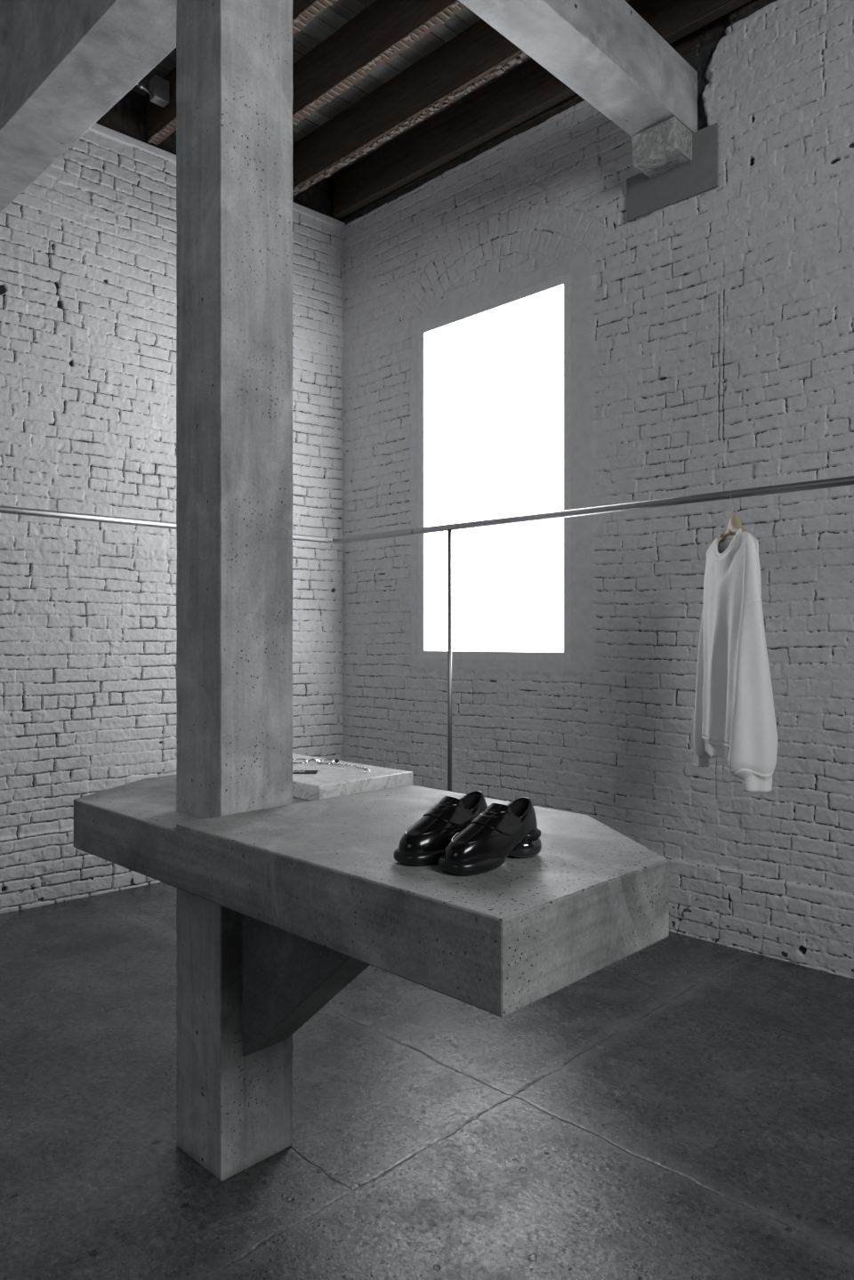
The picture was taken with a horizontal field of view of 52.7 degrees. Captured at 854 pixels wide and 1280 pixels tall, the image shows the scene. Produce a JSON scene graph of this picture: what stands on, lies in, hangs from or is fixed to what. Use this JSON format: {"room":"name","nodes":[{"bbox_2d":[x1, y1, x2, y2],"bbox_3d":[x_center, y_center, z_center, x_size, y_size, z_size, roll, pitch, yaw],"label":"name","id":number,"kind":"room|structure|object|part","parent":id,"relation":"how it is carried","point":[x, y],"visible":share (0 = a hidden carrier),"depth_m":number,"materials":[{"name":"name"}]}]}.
{"room":"clothing store","nodes":[
{"label":"clothing store","id":0,"kind":"room"},
{"bbox_2d":[0,89,345,913],"bbox_3d":[-3.424,-0.920,3.801,0.559,4.900,7.636,0,0,44],"label":"wall","id":1,"kind":"structure","parent":0,"point":[88,302],"depth_m":5.13,"materials":[{"name":"brick"}]},
{"bbox_2d":[130,0,629,178],"bbox_3d":[-0.337,-3.417,0.442,9.500,0.105,8.160,0,0,44],"label":"ceiling","id":2,"kind":"structure","parent":0,"point":[336,15],"depth_m":4.99,"materials":[{"name":"brown wood"}]},
{"bbox_2d":[145,0,337,145],"bbox_3d":[1.491,-3.216,2.206,8.960,0.307,0.072,0,0,44],"label":"joist","id":3,"kind":"object","parent":2,"relation":"attached to","point":[160,121],"visible":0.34,"depth_m":5.11,"materials":[{"name":"brown wood"}]},
{"bbox_2d":[136,74,169,107],"bbox_3d":[-1.649,-3.208,5.017,0.070,0.186,0.476,0,0,44],"label":"spotlight","id":4,"kind":"object","parent":3,"relation":"attached to","point":[158,92],"visible":0.81,"depth_m":5.07,"materials":[{"name":"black metal"}]},
{"bbox_3d":[-1.556,-3.239,5.069,0.004,0.125,0.094,0,0,44],"label":"plate","id":5,"kind":"part","parent":4,"relation":"part of","materials":[{"name":"black metal"}]},
{"bbox_2d":[292,0,466,126],"bbox_3d":[1.830,-3.216,2.531,8.930,0.307,0.072,0,0,44],"label":"joist","id":6,"kind":"object","parent":2,"relation":"attached to","point":[383,29],"visible":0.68,"depth_m":4.64,"materials":[{"name":"brown wood"}]},
{"bbox_2d":[292,18,529,196],"bbox_3d":[2.188,-3.213,2.875,8.900,0.314,0.075,0,0,44],"label":"joist","id":7,"kind":"object","parent":2,"relation":"attached to","point":[479,53],"visible":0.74,"depth_m":5.10,"materials":[{"name":"brown wood"}]},
{"bbox_2d":[332,0,751,218],"bbox_3d":[2.504,-3.220,3.177,8.873,0.299,0.062,0,0,44],"label":"joist","id":8,"kind":"object","parent":2,"relation":"attached to","point":[529,89],"visible":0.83,"depth_m":5.29,"materials":[{"name":"brown wood"}]},
{"bbox_2d":[0,881,853,1279],"bbox_3d":[-0.372,1.560,0.477,9.600,0.120,8.160,0,0,44],"label":"floor","id":9,"kind":"structure","parent":0,"point":[682,1107],"depth_m":2.64,"materials":[{"name":"concrete"}]},
{"bbox_2d":[0,505,332,543],"bbox_3d":[-2.527,0.426,3.734,5.180,2.148,0.036,0,0,-42],"label":"rail","id":10,"kind":"object","parent":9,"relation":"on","point":[9,510],"visible":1,"depth_m":4.47,"materials":[{"name":"silver metal"}]},
{"bbox_2d":[176,0,293,1181],"bbox_3d":[-0.571,-0.694,2.559,0.248,4.388,0.248,0,0,44],"label":"concrete column","id":11,"kind":"structure","parent":9,"relation":"on","point":[234,58],"depth_m":2.47,"materials":[{"name":"grey concrete"}]},
{"bbox_2d":[0,0,177,212],"bbox_3d":[-1.638,-2.494,3.613,2.752,0.788,0.257,0,0,44],"label":"concrete beam","id":12,"kind":"structure","parent":11,"relation":"attached to","point":[64,64],"depth_m":3.29,"materials":[{"name":"grey concrete"}]},
{"bbox_2d":[73,774,668,1056],"bbox_3d":[-0.272,0.830,2.500,1.982,0.692,0.870,0,0,44],"label":"table","id":13,"kind":"object","parent":11,"relation":"attached to","point":[319,889],"visible":0.81,"depth_m":1.91,"materials":[{"name":"grey concrete"}]},
{"bbox_2d":[292,753,412,800],"bbox_3d":[-0.453,0.477,3.065,0.742,0.054,0.407,0,0,44],"label":"marble slab","id":14,"kind":"object","parent":13,"relation":"on","point":[331,780],"visible":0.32,"depth_m":2.83,"materials":[{"name":"white stone"}]},
{"bbox_2d":[292,770,318,773],"bbox_3d":[-0.472,0.448,2.931,0.198,0.003,0.064,0,0,0],"label":"label card","id":15,"kind":"object","parent":14,"relation":"on","point":[293,771],"visible":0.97,"depth_m":2.93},
{"bbox_2d":[292,757,370,772],"bbox_3d":[-0.324,0.442,3.075,0.396,0.021,0.119,0,0,39],"label":"chain","id":16,"kind":"object","parent":14,"relation":"on","point":[336,760],"visible":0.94,"depth_m":3.13,"materials":[{"name":"silver metal"}]},
{"bbox_2d":[393,790,487,865],"bbox_3d":[0.046,0.420,1.952,0.109,0.128,0.291,0,0,44],"label":"loafer","id":17,"kind":"object","parent":13,"relation":"on","point":[424,842],"visible":0.84,"depth_m":1.89,"materials":[{"name":"black leather"}]},
{"bbox_2d":[437,796,541,875],"bbox_3d":[0.142,0.420,1.877,0.109,0.128,0.291,0,0,44],"label":"loafer","id":18,"kind":"object","parent":13,"relation":"on","point":[499,831],"visible":1,"depth_m":1.83,"materials":[{"name":"black leather"}]},
{"bbox_2d":[458,0,697,136],"bbox_3d":[0.397,-2.727,3.564,0.248,0.322,2.542,0,0,44],"label":"concrete beam","id":19,"kind":"structure","parent":11,"relation":"attached to","point":[605,52],"depth_m":3.90,"materials":[{"name":"grey concrete"}]},
{"bbox_2d":[332,475,853,791],"bbox_3d":[1.447,0.426,3.630,5.500,2.149,0.070,0,0,42],"label":"rail","id":20,"kind":"object","parent":9,"relation":"on","point":[849,480],"visible":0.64,"depth_m":4.32,"materials":[{"name":"silver metal"}]},
{"bbox_3d":[0.127,0.438,4.827,0.025,2.112,0.025,0,0,44],"label":"post","id":21,"kind":"part","parent":20,"relation":"part of","materials":[{"name":"silver metal"}]},
{"bbox_2d":[717,490,759,545],"bbox_3d":[1.329,-0.518,3.738,0.054,0.263,0.435,0,0,-5],"label":"clothes hanger","id":22,"kind":"object","parent":20,"relation":"hanging from","point":[735,523],"visible":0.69,"depth_m":3.72,"materials":[{"name":"brown wood"}]},
{"bbox_2d":[692,528,777,792],"bbox_3d":[1.312,0.067,3.731,0.195,1.083,0.625,0,0,0],"label":"sweatshirt","id":23,"kind":"object","parent":22,"relation":"hanging from","point":[735,719],"visible":1,"depth_m":3.58,"materials":[{"name":"white fabric"}]},
{"bbox_2d":[339,0,853,978],"bbox_3d":[2.511,-0.920,3.268,9.010,4.900,0.105,0,0,44],"label":"wall","id":24,"kind":"structure","parent":0,"point":[712,330],"depth_m":4.48,"materials":[{"name":"brick"}]},
{"bbox_2d":[418,272,571,661],"bbox_3d":[0.406,-0.981,5.344,1.224,2.204,0.078,0,0,44],"label":"window","id":25,"kind":"structure","parent":24,"relation":"in","point":[495,375],"depth_m":5.29,"materials":[{"name":"white glass"}]},
{"bbox_2d":[626,122,718,221],"bbox_3d":[1.255,-2.404,4.447,0.513,0.317,0.012,0,0,44],"label":"wall plate","id":26,"kind":"object","parent":24,"relation":"attached to","point":[645,195],"visible":0.77,"depth_m":4.40,"materials":[{"name":"grey metal"}]},
{"bbox_2d":[631,116,692,178],"bbox_3d":[1.192,-2.491,4.375,0.236,0.147,0.185,0,0,44],"label":"marble block","id":27,"kind":"object","parent":26,"relation":"attached to","point":[664,147],"visible":1,"depth_m":4.32,"materials":[{"name":"grey stone"}]}
]}

